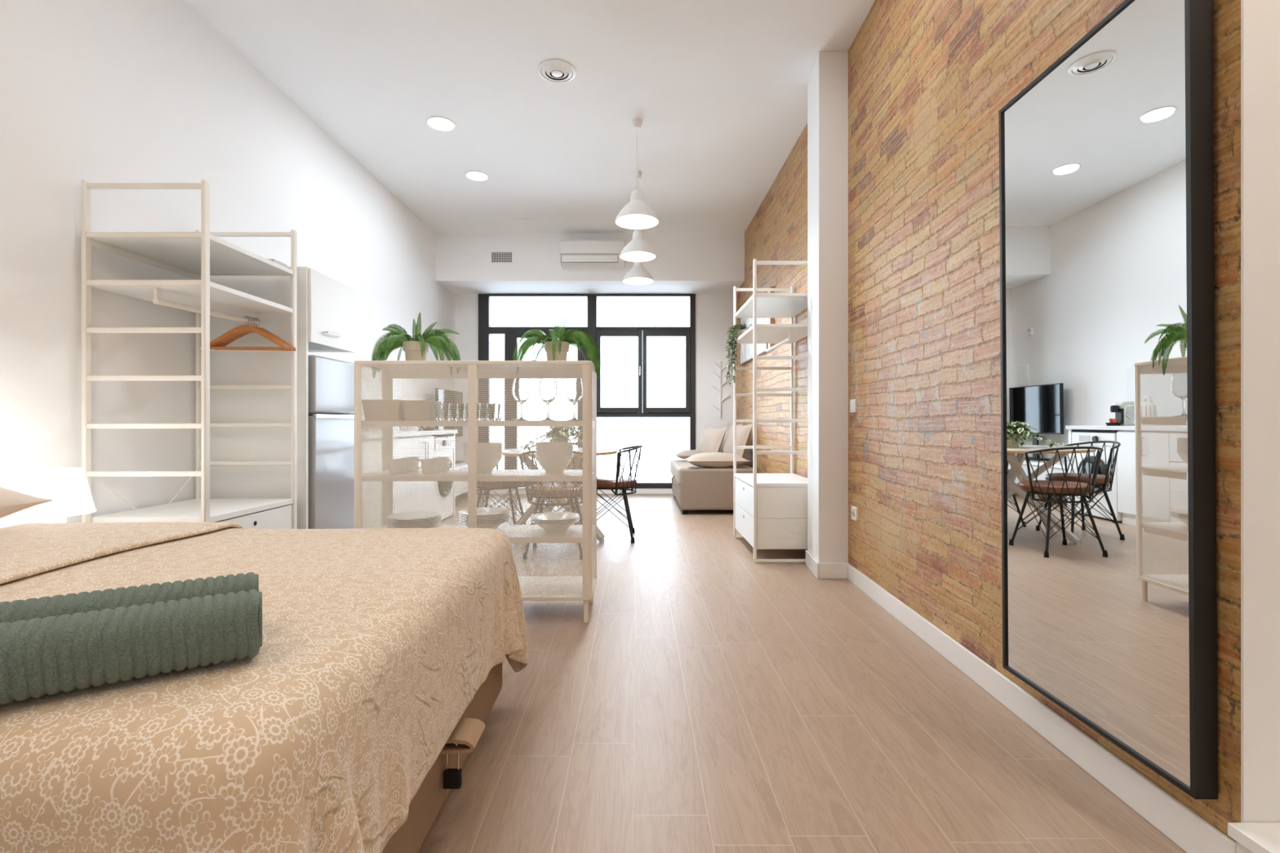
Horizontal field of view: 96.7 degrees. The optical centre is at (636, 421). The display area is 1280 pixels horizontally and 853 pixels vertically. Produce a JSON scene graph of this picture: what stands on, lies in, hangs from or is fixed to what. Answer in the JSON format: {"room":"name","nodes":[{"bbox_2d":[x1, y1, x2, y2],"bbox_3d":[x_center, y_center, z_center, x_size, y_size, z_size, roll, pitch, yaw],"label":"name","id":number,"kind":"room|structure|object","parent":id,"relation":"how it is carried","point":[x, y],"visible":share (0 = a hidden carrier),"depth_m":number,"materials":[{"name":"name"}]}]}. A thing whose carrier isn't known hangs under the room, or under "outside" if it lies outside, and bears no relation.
{"room":"studio apartment","nodes":[
{"label":"studio apartment","id":0,"kind":"room"},
{"bbox_2d":[0,0,455,528],"bbox_3d":[-2.684,-0.682,2.925,0.332,3.365,10.450,0,0,0],"label":"wall","id":1,"kind":"structure","parent":0,"point":[91,91],"depth_m":2.90,"materials":[{"name":"white paint"}]},
{"bbox_2d":[308,268,355,352],"bbox_3d":[-2.213,-0.690,3.635,0.633,0.436,0.534,0,0,0],"label":"upper cabinet","id":2,"kind":"object","parent":1,"relation":"attached to","point":[331,302],"visible":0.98,"depth_m":3.60,"materials":[{"name":"laminate"}]},
{"bbox_2d":[361,368,399,430],"bbox_3d":[-2.521,-0.207,5.005,0.014,0.586,2.030,0,0,0],"label":"backsplash","id":3,"kind":"structure","parent":1,"relation":"attached to","point":[362,368],"depth_m":5.54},
{"bbox_2d":[455,294,478,460],"bbox_3d":[-2.447,-0.383,7.995,0.505,2.765,0.210,0,0,0],"label":"wall","id":4,"kind":"structure","parent":0,"point":[466,305],"depth_m":7.89,"materials":[{"name":"white paint"}]},
{"bbox_2d":[478,293,587,486],"bbox_3d":[-1.438,-0.422,7.855,1.515,2.685,0.151,0,0,0],"label":"door","id":5,"kind":"structure","parent":4,"relation":"in","point":[511,334],"depth_m":7.86,"materials":[{"name":"black metal"}]},
{"bbox_2d":[182,0,875,232],"bbox_3d":[0.150,-2.425,2.925,6.100,0.120,10.550,0,0,0],"label":"ceiling","id":6,"kind":"structure","parent":0,"point":[717,89],"depth_m":4.08,"materials":[{"name":"white paint"}]},
{"bbox_2d":[426,115,455,131],"bbox_3d":[-1.554,-2.361,4.514,0.224,0.008,0.224,0,0,0],"label":"recessed light","id":7,"kind":"object","parent":6,"relation":"in","point":[437,122],"visible":1,"depth_m":4.50,"materials":[{"name":"white paint"}]},
{"bbox_2d":[465,170,488,181],"bbox_3d":[-1.538,-2.361,5.473,0.224,0.008,0.224,0,0,0],"label":"recessed light","id":8,"kind":"object","parent":6,"relation":"in","point":[476,175],"visible":1,"depth_m":5.46,"materials":[{"name":"white paint"}]},
{"bbox_2d":[511,217,538,223],"bbox_3d":[-1.318,-2.361,6.700,0.300,0.009,0.170,0,0,0],"label":"ceiling hatch","id":9,"kind":"object","parent":6,"relation":"attached to","point":[516,220],"visible":1,"depth_m":6.67,"materials":[{"name":"white paint"}]},
{"bbox_2d":[537,59,576,83],"bbox_3d":[-0.540,-2.353,3.840,0.256,0.024,0.256,0,0,0],"label":"ceiling vent","id":10,"kind":"object","parent":6,"relation":"in","point":[555,71],"visible":1,"depth_m":3.82,"materials":[{"name":"white paint"}]},
{"bbox_2d":[615,117,658,229],"bbox_3d":[0.000,-1.966,4.470,0.342,0.797,0.342,0,0,0],"label":"pendant lamp","id":11,"kind":"object","parent":6,"relation":"hanging from","point":[637,214],"visible":1,"depth_m":4.44,"materials":[{"name":"metal"}]},
{"bbox_2d":[619,170,655,262],"bbox_3d":[0.008,-1.966,5.410,0.342,0.797,0.342,0,0,0],"label":"pendant lamp","id":12,"kind":"object","parent":6,"relation":"hanging from","point":[637,250],"visible":1,"depth_m":5.37,"materials":[{"name":"metal"}]},
{"bbox_2d":[622,262,653,284],"bbox_3d":[0.012,-1.966,6.350,0.342,0.797,0.342,0,0,0],"label":"pendant lamp","id":13,"kind":"object","parent":6,"relation":"hanging from","point":[637,274],"visible":0.77,"depth_m":6.29,"materials":[{"name":"metal"}]},
{"bbox_2d":[543,341,569,360],"bbox_3d":[-0.421,-0.358,2.990,0.134,0.112,0.134,0,0,0],"label":"pot","id":14,"kind":"object","parent":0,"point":[548,346],"depth_m":2.94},
{"bbox_2d":[435,232,744,299],"bbox_3d":[-0.600,-2.065,7.665,4.000,0.600,1.070,0,0,0],"label":"wall","id":15,"kind":"structure","parent":0,"point":[683,263],"depth_m":7.13,"materials":[{"name":"white paint"}]},
{"bbox_2d":[489,251,513,263],"bbox_3d":[-1.694,-2.058,7.126,0.292,0.147,0.008,0,0,0],"label":"grille","id":16,"kind":"object","parent":15,"relation":"attached to","point":[495,257],"visible":1,"depth_m":7.12,"materials":[{"name":"metal"}]},
{"bbox_2d":[560,240,625,267],"bbox_3d":[-0.545,-2.077,7.026,0.790,0.302,0.208,0,0,0],"label":"air conditioner","id":17,"kind":"object","parent":15,"relation":"attached to","point":[573,253],"visible":0.97,"depth_m":6.93,"materials":[{"name":"white plastic"}]},
{"bbox_2d":[695,294,733,449],"bbox_3d":[1.103,-0.383,7.995,0.593,2.765,0.210,0,0,0],"label":"wall","id":18,"kind":"structure","parent":0,"point":[714,313],"depth_m":7.89,"materials":[{"name":"white paint"}]},
{"bbox_2d":[482,487,673,493],"bbox_3d":[-0.694,0.961,7.985,3.002,0.078,0.230,0,0,0],"label":"window sill","id":19,"kind":"structure","parent":18,"relation":"attached to","point":[639,491],"depth_m":7.87,"materials":[{"name":"white paint"}]},
{"bbox_2d":[587,293,695,488],"bbox_3d":[0.060,-0.422,7.859,1.493,2.685,0.141,0,0,0],"label":"window","id":20,"kind":"structure","parent":18,"relation":"in","point":[594,331],"depth_m":7.86,"materials":[{"name":"black metal"}]},
{"bbox_2d":[711,360,729,417],"bbox_3d":[1.160,-0.445,7.874,0.241,0.790,0.029,0,0,0],"label":"wall decoration","id":21,"kind":"object","parent":18,"relation":"attached to","point":[719,366],"visible":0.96,"depth_m":7.87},
{"bbox_2d":[418,493,1186,852],"bbox_3d":[0.150,1.060,2.925,6.100,0.120,10.550,0,0,0],"label":"floor","id":22,"kind":"structure","parent":0,"point":[710,698],"depth_m":1.85,"materials":[{"name":"brown wood"}]},
{"bbox_2d":[81,179,297,528],"bbox_3d":[-2.244,-0.050,2.935,0.565,2.100,0.704,0,0,0],"label":"rack","id":23,"kind":"object","parent":22,"relation":"on","point":[199,255],"visible":0.64,"depth_m":2.71,"materials":[{"name":"wood"}]},
{"bbox_2d":[91,281,293,312],"bbox_3d":[-2.244,-0.634,2.935,0.557,0.025,0.634,0,0,0],"label":"shelf","id":24,"kind":"object","parent":23,"relation":"attached to","point":[223,299],"depth_m":2.85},
{"bbox_2d":[91,234,293,274],"bbox_3d":[-2.244,-0.853,2.935,0.557,0.025,0.634,0,0,0],"label":"shelf","id":25,"kind":"object","parent":23,"relation":"attached to","point":[182,255],"depth_m":2.87,"materials":[{"name":"wood"}]},
{"bbox_2d":[209,315,286,349],"bbox_3d":[-2.168,-0.494,3.155,0.422,0.185,0.014,0,0,-6],"label":"clothes hanger","id":26,"kind":"object","parent":23,"relation":"hanging from","point":[242,327],"visible":0.9,"depth_m":3.15,"materials":[{"name":"brown wood"}]},
{"bbox_2d":[210,316,288,350],"bbox_3d":[-2.166,-0.494,3.173,0.422,0.185,0.014,0,0,-5],"label":"clothes hanger","id":27,"kind":"object","parent":23,"relation":"hanging from","point":[233,335],"visible":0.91,"depth_m":3.17,"materials":[{"name":"wood"}]},
{"bbox_2d":[210,316,291,350],"bbox_3d":[-2.164,-0.494,3.191,0.422,0.185,0.013,0,0,-7],"label":"clothes hanger","id":28,"kind":"object","parent":23,"relation":"hanging from","point":[227,340],"visible":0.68,"depth_m":3.19,"materials":[{"name":"wood"}]},
{"bbox_2d":[213,317,293,351],"bbox_3d":[-2.162,-0.494,3.209,0.422,0.185,0.013,0,0,-4],"label":"clothes hanger","id":29,"kind":"object","parent":23,"relation":"hanging from","point":[238,335],"visible":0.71,"depth_m":3.20,"materials":[{"name":"wood"}]},
{"bbox_2d":[216,318,295,351],"bbox_3d":[-2.159,-0.494,3.227,0.422,0.185,0.014,0,0,-6],"label":"clothes hanger","id":30,"kind":"object","parent":23,"relation":"hanging from","point":[294,348],"visible":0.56,"depth_m":3.23,"materials":[{"name":"wood"}]},
{"bbox_2d":[209,266,308,528],"bbox_3d":[-2.240,0.045,3.355,0.590,1.910,0.020,0,0,0],"label":"panel","id":31,"kind":"object","parent":22,"relation":"on","point":[226,367],"visible":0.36,"depth_m":3.35,"materials":[{"name":"wood"}]},
{"bbox_2d":[308,355,354,528],"bbox_3d":[-2.209,0.300,3.667,0.582,1.400,0.545,0,0,0],"label":"fridge","id":32,"kind":"object","parent":22,"relation":"on","point":[331,381],"visible":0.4,"depth_m":3.57,"materials":[{"name":"metal"}]},
{"bbox_2d":[361,436,411,528],"bbox_3d":[-2.200,0.563,4.435,0.600,0.874,0.886,0,0,0],"label":"base cabinet","id":33,"kind":"object","parent":22,"relation":"on","point":[393,511],"visible":0.17,"depth_m":4.53,"materials":[{"name":"white paint"}]},
{"bbox_2d":[361,431,457,439],"bbox_3d":[-2.215,0.106,5.015,0.620,0.038,2.060,0,0,0],"label":"countertop","id":34,"kind":"structure","parent":33,"relation":"on","point":[362,431],"depth_m":4.98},
{"bbox_2d":[409,435,434,511],"bbox_3d":[-2.200,0.563,5.150,0.600,0.874,0.536,0,0,0],"label":"base cabinet","id":35,"kind":"object","parent":22,"relation":"on","point":[428,450],"visible":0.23,"depth_m":5.16,"materials":[{"name":"white paint"}]},
{"bbox_2d":[382,662,502,852],"bbox_3d":[-1.443,0.700,1.340,2.114,0.600,1.360,0,0,0],"label":"bed","id":36,"kind":"object","parent":22,"relation":"on","point":[427,802],"visible":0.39,"depth_m":1.35,"materials":[{"name":"beige fabric"}]},
{"bbox_2d":[0,487,53,518],"bbox_3d":[-2.160,0.244,1.500,0.500,0.214,0.720,0,0,0],"label":"pillow","id":37,"kind":"object","parent":36,"relation":"on","point":[11,501],"visible":1,"depth_m":1.77,"materials":[{"name":"fabric"}]},
{"bbox_2d":[0,522,528,852],"bbox_3d":[-1.234,0.639,1.301,1.783,0.597,1.574,0,0,0],"label":"duvet","id":38,"kind":"object","parent":36,"relation":"on","point":[377,642],"visible":0.92,"depth_m":0.89,"materials":[{"name":"fabric"}]},
{"bbox_2d":[0,572,258,623],"bbox_3d":[-0.893,0.310,0.830,0.568,0.097,0.107,0,0,-34],"label":"towel","id":39,"kind":"object","parent":38,"relation":"on","point":[56,606],"visible":0.28,"depth_m":0.87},
{"bbox_2d":[0,589,262,704],"bbox_3d":[-0.820,0.310,0.727,0.568,0.097,0.107,0,0,-34],"label":"towel","id":40,"kind":"object","parent":38,"relation":"on","point":[39,657],"visible":1,"depth_m":0.76,"materials":[{"name":"fabric"}]},
{"bbox_2d":[443,742,462,789],"bbox_3d":[-0.445,0.827,1.372,0.042,0.111,0.018,0,0,0],"label":"padlock","id":41,"kind":"object","parent":36,"relation":"hanging from","point":[452,777],"visible":0.89,"depth_m":1.36,"materials":[{"name":"black metal"}]},
{"bbox_2d":[432,433,453,520],"bbox_3d":[-2.172,0.553,5.710,0.595,0.853,0.560,0,0,0],"label":"base cabinet","id":42,"kind":"object","parent":22,"relation":"on","point":[450,433],"visible":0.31,"depth_m":5.65,"materials":[{"name":"white paint"}]},
{"bbox_2d":[455,461,479,496],"bbox_3d":[-2.310,0.765,7.050,0.400,0.470,1.500,0,0,0],"label":"bench","id":43,"kind":"object","parent":22,"relation":"on","point":[464,461],"visible":0.05,"depth_m":6.94,"materials":[{"name":"white paint"}]},
{"bbox_2d":[435,388,464,463],"bbox_3d":[-2.370,0.065,7.240,0.220,0.929,0.960,0,0,0],"label":"television","id":44,"kind":"object","parent":43,"relation":"on","point":[436,388],"visible":0.12,"depth_m":7.22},
{"bbox_2d":[354,360,596,622],"bbox_3d":[-0.817,0.349,2.996,1.185,1.302,0.368,0,0,0],"label":"shelving unit","id":45,"kind":"object","parent":22,"relation":"on","point":[545,588],"visible":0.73,"depth_m":2.81,"materials":[{"name":"beige metal"}]},
{"bbox_2d":[361,400,404,420],"bbox_3d":[-1.283,-0.058,2.930,0.190,0.105,0.170,0,0,0],"label":"tray","id":46,"kind":"object","parent":45,"relation":"on","point":[362,401],"visible":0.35,"depth_m":2.85,"materials":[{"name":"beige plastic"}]},
{"bbox_2d":[389,458,413,474],"bbox_3d":[-1.220,0.231,2.928,0.086,0.075,0.106,0,0,37],"label":"mug","id":47,"kind":"object","parent":45,"relation":"on","point":[390,459],"visible":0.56,"depth_m":2.89,"materials":[{"name":"white ceramic"}]},
{"bbox_2d":[370,312,460,377],"bbox_3d":[-1.159,-0.403,2.991,0.441,0.361,0.349,0,0,-23],"label":"potted fern","id":48,"kind":"object","parent":45,"relation":"on","point":[416,348],"visible":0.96,"depth_m":2.96,"materials":[{"name":"plant"}]},
{"bbox_2d":[402,341,429,360],"bbox_3d":[-1.161,-0.358,2.990,0.134,0.112,0.134,0,0,0],"label":"pot","id":49,"kind":"object","parent":48,"relation":"on","point":[412,350],"depth_m":2.94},
{"bbox_2d":[401,400,441,420],"bbox_3d":[-1.115,-0.056,2.950,0.144,0.102,0.170,0,0,0],"label":"tray","id":50,"kind":"object","parent":45,"relation":"on","point":[427,402],"visible":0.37,"depth_m":2.87,"materials":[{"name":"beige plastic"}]},
{"bbox_2d":[421,458,445,474],"bbox_3d":[-1.054,0.231,2.927,0.106,0.075,0.086,0,0,18],"label":"mug","id":51,"kind":"object","parent":45,"relation":"on","point":[423,459],"visible":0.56,"depth_m":2.90,"materials":[{"name":"white ceramic"}]},
{"bbox_2d":[434,403,449,420],"bbox_3d":[-1.000,-0.050,2.920,0.074,0.090,0.074,0,0,0],"label":"tumbler","id":52,"kind":"object","parent":45,"relation":"on","point":[434,403],"visible":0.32,"depth_m":2.89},
{"bbox_2d":[449,403,465,420],"bbox_3d":[-0.921,-0.050,2.920,0.074,0.090,0.074,0,0,0],"label":"tumbler","id":53,"kind":"object","parent":45,"relation":"on","point":[450,403],"visible":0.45,"depth_m":2.89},
{"bbox_2d":[361,469,595,480],"bbox_3d":[-0.817,0.282,2.998,1.173,0.028,0.340,0,0,0],"label":"shelf","id":54,"kind":"object","parent":45,"relation":"attached to","point":[460,475],"depth_m":2.81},
{"bbox_2d":[361,420,595,426],"bbox_3d":[-0.817,0.009,2.998,1.173,0.028,0.340,0,0,0],"label":"shelf","id":55,"kind":"object","parent":45,"relation":"attached to","point":[364,423],"depth_m":2.81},
{"bbox_2d":[463,453,502,473],"bbox_3d":[-0.812,0.221,3.000,0.200,0.095,0.200,0,0,0],"label":"bowl","id":56,"kind":"object","parent":45,"relation":"on","point":[501,454],"visible":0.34,"depth_m":2.94,"materials":[{"name":"white ceramic"}]},
{"bbox_2d":[458,519,509,528],"bbox_3d":[-0.805,0.547,3.000,0.258,0.055,0.258,0,0,0],"label":"plate","id":57,"kind":"object","parent":45,"relation":"on","point":[506,519],"visible":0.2,"depth_m":2.93,"materials":[{"name":"white ceramic"}]},
{"bbox_2d":[459,517,509,524],"bbox_3d":[-0.805,0.535,3.000,0.258,0.055,0.258,0,0,0],"label":"plate","id":58,"kind":"object","parent":57,"relation":"on","point":[505,517],"visible":0.19,"depth_m":2.93,"materials":[{"name":"white ceramic"}]},
{"bbox_2d":[458,514,508,522],"bbox_3d":[-0.805,0.523,3.000,0.258,0.055,0.258,0,0,0],"label":"plate","id":59,"kind":"object","parent":58,"relation":"on","point":[508,514],"visible":0.19,"depth_m":2.92,"materials":[{"name":"white ceramic"}]},
{"bbox_2d":[458,511,508,519],"bbox_3d":[-0.805,0.511,3.000,0.258,0.055,0.258,0,0,0],"label":"plate","id":60,"kind":"object","parent":59,"relation":"on","point":[508,512],"visible":0.15,"depth_m":2.92,"materials":[{"name":"white ceramic"}]},
{"bbox_2d":[458,507,509,517],"bbox_3d":[-0.805,0.499,3.000,0.258,0.055,0.258,0,0,0],"label":"plate","id":61,"kind":"object","parent":60,"relation":"on","point":[463,511],"visible":0.34,"depth_m":3.06,"materials":[{"name":"white ceramic"}]},
{"bbox_2d":[377,524,595,542],"bbox_3d":[-0.817,0.589,2.998,1.173,0.028,0.340,0,0,0],"label":"shelf","id":62,"kind":"object","parent":45,"relation":"attached to","point":[513,538],"depth_m":2.83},
{"bbox_2d":[480,403,495,420],"bbox_3d":[-0.763,-0.050,2.920,0.074,0.090,0.074,0,0,0],"label":"tumbler","id":63,"kind":"object","parent":45,"relation":"on","point":[482,403],"visible":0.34,"depth_m":2.89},
{"bbox_2d":[511,378,530,420],"bbox_3d":[-0.608,-0.116,2.990,0.097,0.222,0.097,0,0,0],"label":"wine glass","id":64,"kind":"object","parent":45,"relation":"on","point":[513,379],"visible":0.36,"depth_m":2.96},
{"bbox_2d":[538,378,557,420],"bbox_3d":[-0.468,-0.116,2.990,0.097,0.222,0.097,0,0,0],"label":"wine glass","id":65,"kind":"object","parent":45,"relation":"on","point":[540,379],"visible":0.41,"depth_m":2.96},
{"bbox_2d":[535,453,573,473],"bbox_3d":[-0.435,0.221,3.000,0.200,0.095,0.200,0,0,0],"label":"bowl","id":66,"kind":"object","parent":45,"relation":"on","point":[572,454],"visible":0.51,"depth_m":2.94,"materials":[{"name":"white ceramic"}]},
{"bbox_2d":[535,446,573,451],"bbox_3d":[-0.435,0.178,3.000,0.200,0.095,0.200,0,0,0],"label":"bowl","id":67,"kind":"object","parent":66,"relation":"on","point":[539,450],"visible":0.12,"depth_m":2.92,"materials":[{"name":"white ceramic"}]},
{"bbox_2d":[535,441,573,447],"bbox_3d":[-0.435,0.158,3.000,0.200,0.095,0.200,0,0,0],"label":"bowl","id":68,"kind":"object","parent":67,"relation":"on","point":[544,442],"visible":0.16,"depth_m":2.93,"materials":[{"name":"white ceramic"}]},
{"bbox_2d":[530,519,580,533],"bbox_3d":[-0.430,0.547,3.000,0.258,0.055,0.258,0,0,0],"label":"plate","id":69,"kind":"object","parent":45,"relation":"on","point":[578,519],"visible":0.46,"depth_m":2.93,"materials":[{"name":"white ceramic"}]},
{"bbox_2d":[530,517,579,524],"bbox_3d":[-0.430,0.535,3.000,0.258,0.055,0.258,0,0,0],"label":"plate","id":70,"kind":"object","parent":69,"relation":"on","point":[531,517],"visible":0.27,"depth_m":2.91,"materials":[{"name":"white ceramic"}]},
{"bbox_2d":[531,511,579,522],"bbox_3d":[-0.430,0.523,3.000,0.258,0.055,0.258,0,0,0],"label":"plate","id":71,"kind":"object","parent":70,"relation":"on","point":[548,512],"visible":0.25,"depth_m":3.06,"materials":[{"name":"white ceramic"}]},
{"bbox_2d":[512,311,600,379],"bbox_3d":[-0.414,-0.406,2.991,0.427,0.379,0.370,0,0,-28],"label":"potted fern","id":72,"kind":"object","parent":45,"relation":"on","point":[556,347],"visible":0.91,"depth_m":2.95,"materials":[{"name":"plant"}]},
{"bbox_2d":[564,378,582,420],"bbox_3d":[-0.330,-0.116,2.990,0.097,0.222,0.097,0,0,0],"label":"wine glass","id":73,"kind":"object","parent":45,"relation":"on","point":[575,397],"visible":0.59,"depth_m":2.96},
{"bbox_2d":[476,465,525,524],"bbox_3d":[-1.218,0.601,4.910,0.511,0.798,0.545,0,0,0],"label":"dining chair","id":74,"kind":"object","parent":22,"relation":"on","point":[497,465],"visible":0.17,"depth_m":4.76,"materials":[{"name":"black metal"}]},
{"bbox_2d":[520,450,582,559],"bbox_3d":[-0.608,0.601,4.312,0.545,0.798,0.511,0,0,0],"label":"dining chair","id":75,"kind":"object","parent":22,"relation":"on","point":[575,502],"visible":0.33,"depth_m":4.18,"materials":[{"name":"black metal"}]},
{"bbox_2d":[502,447,617,547],"bbox_3d":[-0.700,0.625,4.930,1.060,0.750,1.060,0,0,0],"label":"dining table","id":76,"kind":"object","parent":22,"relation":"on","point":[600,451],"visible":0.28,"depth_m":4.78,"materials":[{"name":"grey wood"}]},
{"bbox_2d":[519,426,582,451],"bbox_3d":[-0.689,0.133,4.912,0.620,0.246,0.405,0,0,11],"label":"potted plant","id":77,"kind":"object","parent":76,"relation":"on","point":[572,433],"visible":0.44,"depth_m":4.88,"materials":[{"name":"green plant"}]},
{"bbox_2d":[596,444,642,542],"bbox_3d":[-0.207,0.601,4.900,0.511,0.798,0.545,0,0,0],"label":"dining chair","id":78,"kind":"object","parent":22,"relation":"on","point":[616,482],"visible":0.74,"depth_m":4.75,"materials":[{"name":"black metal"}]},
{"bbox_2d":[670,459,758,514],"bbox_3d":[0.851,0.752,6.843,0.898,0.495,1.515,0,0,0],"label":"sofa","id":79,"kind":"object","parent":22,"relation":"on","point":[695,487],"visible":0.65,"depth_m":6.08,"materials":[{"name":"beige fabric"}]},
{"bbox_2d":[674,449,696,458],"bbox_3d":[0.780,0.435,7.360,0.600,0.145,0.340,0,0,4],"label":"cushion","id":80,"kind":"object","parent":79,"relation":"on","point":[686,454],"visible":0.39,"depth_m":7.24,"materials":[{"name":"beige fabric"}]},
{"bbox_2d":[696,426,727,453],"bbox_3d":[0.880,0.265,6.830,0.233,0.404,0.440,0,0,-28],"label":"cushion","id":81,"kind":"object","parent":79,"relation":"on","point":[712,439],"visible":0.84,"depth_m":6.71,"materials":[{"name":"beige fabric"}]},
{"bbox_2d":[682,452,749,468],"bbox_3d":[0.870,0.425,6.270,0.700,0.176,0.360,0,0,-3],"label":"cushion","id":82,"kind":"object","parent":79,"relation":"on","point":[708,460],"visible":0.98,"depth_m":6.13,"materials":[{"name":"beige fabric"}]},
{"bbox_2d":[722,423,753,457],"bbox_3d":[1.155,0.245,6.600,0.248,0.443,0.460,0,0,-20],"label":"cushion","id":83,"kind":"object","parent":79,"relation":"on","point":[743,433],"visible":0.7,"depth_m":6.46,"materials":[{"name":"beige fabric"}]},
{"bbox_2d":[733,258,807,562],"bbox_3d":[1.081,-0.077,4.452,0.508,2.155,0.859,0,0,0],"label":"rack","id":84,"kind":"object","parent":22,"relation":"on","point":[771,509],"visible":0.82,"depth_m":4.06,"materials":[{"name":"wood"}]},
{"bbox_2d":[724,323,752,386],"bbox_3d":[0.845,-0.555,4.750,0.237,0.536,0.201,0,0,16],"label":"trailing plant","id":85,"kind":"object","parent":84,"relation":"on","point":[731,341],"visible":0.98,"depth_m":4.75,"materials":[{"name":"green plant"}]},
{"bbox_2d":[734,294,807,317],"bbox_3d":[1.081,-0.900,4.452,0.500,0.025,0.789,0,0,0],"label":"shelf","id":86,"kind":"object","parent":84,"relation":"attached to","point":[766,306],"depth_m":4.42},
{"bbox_2d":[735,324,807,342],"bbox_3d":[1.081,-0.680,4.452,0.500,0.025,0.789,0,0,0],"label":"shelf","id":87,"kind":"object","parent":84,"relation":"attached to","point":[764,335],"depth_m":4.39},
{"bbox_2d":[1227,822,1279,852],"bbox_3d":[1.824,0.923,0.776,1.152,0.153,0.853,0,0,0],"label":"shelf","id":88,"kind":"object","parent":22,"relation":"on","point":[1250,837],"visible":1,"depth_m":1.17,"materials":[{"name":"white paint"}]},
{"bbox_3d":[-2.250,0.755,2.270,0.440,0.490,0.400,0,0,0],"label":"nightstand","id":89,"kind":"object","parent":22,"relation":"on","visible":0},
{"bbox_2d":[9,467,96,523],"bbox_3d":[-2.262,0.346,2.210,0.236,0.328,0.236,0,0,0],"label":"table lamp","id":90,"kind":"object","parent":89,"relation":"on","point":[68,489],"visible":0.69,"depth_m":2.15,"materials":[{"name":"white"}]},
{"bbox_2d":[807,51,848,562],"bbox_3d":[1.256,-0.682,3.811,0.192,3.365,0.358,0,0,0],"label":"pillar","id":91,"kind":"structure","parent":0,"point":[828,83],"depth_m":3.63,"materials":[{"name":"white paint"}]},
{"bbox_2d":[805,550,818,578],"bbox_3d":[1.169,0.950,3.804,0.013,0.100,0.375,0,0,6],"label":"baseboard","id":92,"kind":"structure","parent":91,"relation":"attached to","point":[812,564],"depth_m":3.75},
{"bbox_2d":[818,562,848,578],"bbox_3d":[1.260,0.950,3.623,0.201,0.100,0.013,0,0,0],"label":"baseboard","id":93,"kind":"structure","parent":91,"relation":"attached to","point":[826,570],"depth_m":3.62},
{"bbox_2d":[736,0,1240,842],"bbox_3d":[1.442,-0.682,4.680,0.315,3.365,6.940,0,0,0],"label":"wall","id":94,"kind":"structure","parent":0,"point":[930,82],"depth_m":2.43,"materials":[{"name":"brick"}]},
{"bbox_2d":[739,318,773,328],"bbox_3d":[1.329,-1.126,6.358,0.034,0.368,1.777,0,0,0],"label":"picture","id":95,"kind":"object","parent":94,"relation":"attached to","point":[748,322],"depth_m":6.27,"materials":[{"name":"white paper"}]},
{"bbox_2d":[739,343,773,365],"bbox_3d":[1.329,-0.845,6.358,0.034,0.285,1.777,0,0,0],"label":"picture","id":96,"kind":"object","parent":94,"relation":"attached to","point":[746,353],"depth_m":6.73,"materials":[{"name":"white paper"}]},
{"bbox_2d":[849,399,857,413],"bbox_3d":[1.337,-0.097,3.520,0.019,0.082,0.082,0,0,0],"label":"light switch","id":97,"kind":"object","parent":94,"relation":"attached to","point":[853,402],"visible":1,"depth_m":3.49,"materials":[{"name":"white plastic"}]},
{"bbox_2d":[846,563,1236,852],"bbox_3d":[1.308,0.950,2.415,0.013,0.100,2.410,0,0,1],"label":"baseboard","id":98,"kind":"structure","parent":94,"relation":"attached to","point":[1180,824],"depth_m":1.67,"materials":[{"name":"wood"}]},
{"bbox_2d":[999,0,1217,799],"bbox_3d":[1.252,-0.110,1.589,0.063,1.884,0.673,0,0,1],"label":"wall mirror","id":99,"kind":"object","parent":94,"relation":"attached to","point":[1106,157],"visible":1,"depth_m":1.46,"materials":[{"name":"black mirror"}]},
{"bbox_2d":[1240,0,1279,822],"bbox_3d":[2.192,-0.682,1.282,1.815,3.365,0.155,0,0,0],"label":"wall","id":100,"kind":"structure","parent":0,"point":[1260,19],"depth_m":1.21,"materials":[{"name":"white paint"}]},
{"bbox_3d":[-1.173,0.555,3.000,0.266,0.023,0.266,0,0,0],"label":"plate","id":101,"kind":"object","parent":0,"visible":0},
{"bbox_2d":[387,521,440,528],"bbox_3d":[-1.173,0.547,3.000,0.266,0.022,0.266,0,0,0],"label":"plate","id":102,"kind":"object","parent":101,"relation":"on","point":[440,522],"visible":0.18,"depth_m":2.93,"materials":[{"name":"white ceramic"}]},
{"bbox_2d":[386,520,439,528],"bbox_3d":[-1.173,0.538,3.000,0.266,0.022,0.266,0,0,0],"label":"plate","id":103,"kind":"object","parent":102,"relation":"on","point":[437,521],"visible":0.18,"depth_m":2.92,"materials":[{"name":"white ceramic"}]},
{"bbox_2d":[386,518,440,526],"bbox_3d":[-1.173,0.530,3.000,0.266,0.022,0.266,0,0,0],"label":"plate","id":104,"kind":"object","parent":103,"relation":"on","point":[440,518],"visible":0.23,"depth_m":2.91,"materials":[{"name":"white ceramic"}]},
{"bbox_2d":[386,517,439,524],"bbox_3d":[-1.173,0.521,3.000,0.266,0.022,0.266,0,0,0],"label":"plate","id":105,"kind":"object","parent":104,"relation":"on","point":[437,517],"visible":0.19,"depth_m":2.92,"materials":[{"name":"white ceramic"}]},
{"bbox_2d":[386,515,440,522],"bbox_3d":[-1.173,0.513,3.000,0.266,0.022,0.266,0,0,0],"label":"plate","id":106,"kind":"object","parent":105,"relation":"on","point":[438,516],"visible":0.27,"depth_m":2.91,"materials":[{"name":"white ceramic"}]},
{"bbox_2d":[386,511,440,520],"bbox_3d":[-1.173,0.504,3.000,0.266,0.022,0.266,0,0,0],"label":"plate","id":107,"kind":"object","parent":106,"relation":"on","point":[415,511],"visible":0.43,"depth_m":3.04,"materials":[{"name":"white ceramic"}]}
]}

